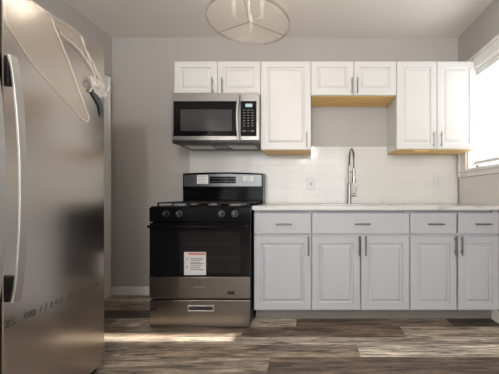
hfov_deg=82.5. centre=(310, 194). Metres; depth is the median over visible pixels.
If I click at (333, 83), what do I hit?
upper cabinet
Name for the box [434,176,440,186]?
wall outlet
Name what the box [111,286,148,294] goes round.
baseboard
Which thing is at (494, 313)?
baseboard
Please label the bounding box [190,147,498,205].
tile backsplash
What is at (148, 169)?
wall
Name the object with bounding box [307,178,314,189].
wall outlet
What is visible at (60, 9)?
wall
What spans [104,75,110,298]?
trim
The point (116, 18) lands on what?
ceiling
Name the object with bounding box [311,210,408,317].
base cabinet
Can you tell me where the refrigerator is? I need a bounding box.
[0,0,103,373]
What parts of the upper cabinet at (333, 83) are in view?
door, panel, door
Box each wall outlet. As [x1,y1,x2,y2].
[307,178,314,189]
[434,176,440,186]
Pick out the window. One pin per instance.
(465, 168)
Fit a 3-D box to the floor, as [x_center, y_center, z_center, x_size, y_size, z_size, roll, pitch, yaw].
[-0.261,1.050,0.050,3.712,0.100,5.700,0,0,0]
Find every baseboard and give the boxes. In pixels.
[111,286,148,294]
[491,310,498,323]
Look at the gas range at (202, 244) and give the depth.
2.07 m
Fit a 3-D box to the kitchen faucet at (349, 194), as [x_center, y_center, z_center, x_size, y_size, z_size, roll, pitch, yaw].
[0.396,-0.179,2.604,0.108,0.526,0.198,0,0,0]
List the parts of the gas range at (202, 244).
burner knob, burner knob, control panel, storage drawer, drawer handle, burner knob, clock panel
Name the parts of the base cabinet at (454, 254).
drawer, door, drawer handle, door handle, door handle, drawer, door, drawer handle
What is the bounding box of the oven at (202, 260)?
[147,209,255,320]
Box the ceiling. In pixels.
[65,0,492,37]
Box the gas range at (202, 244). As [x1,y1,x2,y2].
[147,172,264,326]
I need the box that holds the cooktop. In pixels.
[151,204,259,208]
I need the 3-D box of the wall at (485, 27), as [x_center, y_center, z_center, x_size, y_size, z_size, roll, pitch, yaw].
[1.535,-0.288,0.140,0.120,2.576,5.280,0,0,0]
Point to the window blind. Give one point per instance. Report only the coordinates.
(487, 77)
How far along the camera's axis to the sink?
2.60 m
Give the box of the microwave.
[172,93,260,149]
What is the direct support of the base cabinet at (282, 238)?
on the floor
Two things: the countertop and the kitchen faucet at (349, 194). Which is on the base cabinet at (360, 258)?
the countertop
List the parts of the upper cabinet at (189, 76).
door, door handle, door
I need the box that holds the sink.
[322,204,381,204]
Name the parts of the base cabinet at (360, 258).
door, drawer, drawer handle, door handle, door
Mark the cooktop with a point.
(177, 206)
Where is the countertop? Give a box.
[252,203,498,209]
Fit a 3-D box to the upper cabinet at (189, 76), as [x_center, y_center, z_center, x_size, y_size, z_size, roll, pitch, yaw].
[-0.836,-1.040,2.607,0.770,0.310,0.344,0,0,0]
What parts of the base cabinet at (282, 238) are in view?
drawer, door, drawer handle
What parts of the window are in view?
sash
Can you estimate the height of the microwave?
0.442 m
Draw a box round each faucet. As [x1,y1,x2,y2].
[346,148,357,203]
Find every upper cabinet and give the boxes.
[174,61,260,95]
[261,61,310,154]
[311,61,395,106]
[387,61,475,154]
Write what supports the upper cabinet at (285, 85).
attached to the wall at (148, 169)
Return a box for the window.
[457,34,498,177]
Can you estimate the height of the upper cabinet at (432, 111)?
0.799 m
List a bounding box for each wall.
[32,0,111,286]
[112,38,457,294]
[458,0,498,311]
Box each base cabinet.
[254,210,310,317]
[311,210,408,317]
[406,210,498,317]
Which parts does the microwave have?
door glass, underside plate, door handle, control panel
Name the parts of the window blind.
ladder cord, rail, head rail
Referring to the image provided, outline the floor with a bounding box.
[93,295,498,373]
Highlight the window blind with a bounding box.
[472,55,498,164]
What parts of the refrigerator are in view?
door handle, handle mount, handle mount, door handle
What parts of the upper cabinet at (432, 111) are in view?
door, panel, door handle, door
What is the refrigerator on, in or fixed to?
on the floor
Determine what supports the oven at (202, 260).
in the gas range at (202, 244)
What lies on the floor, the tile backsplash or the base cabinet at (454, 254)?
the base cabinet at (454, 254)

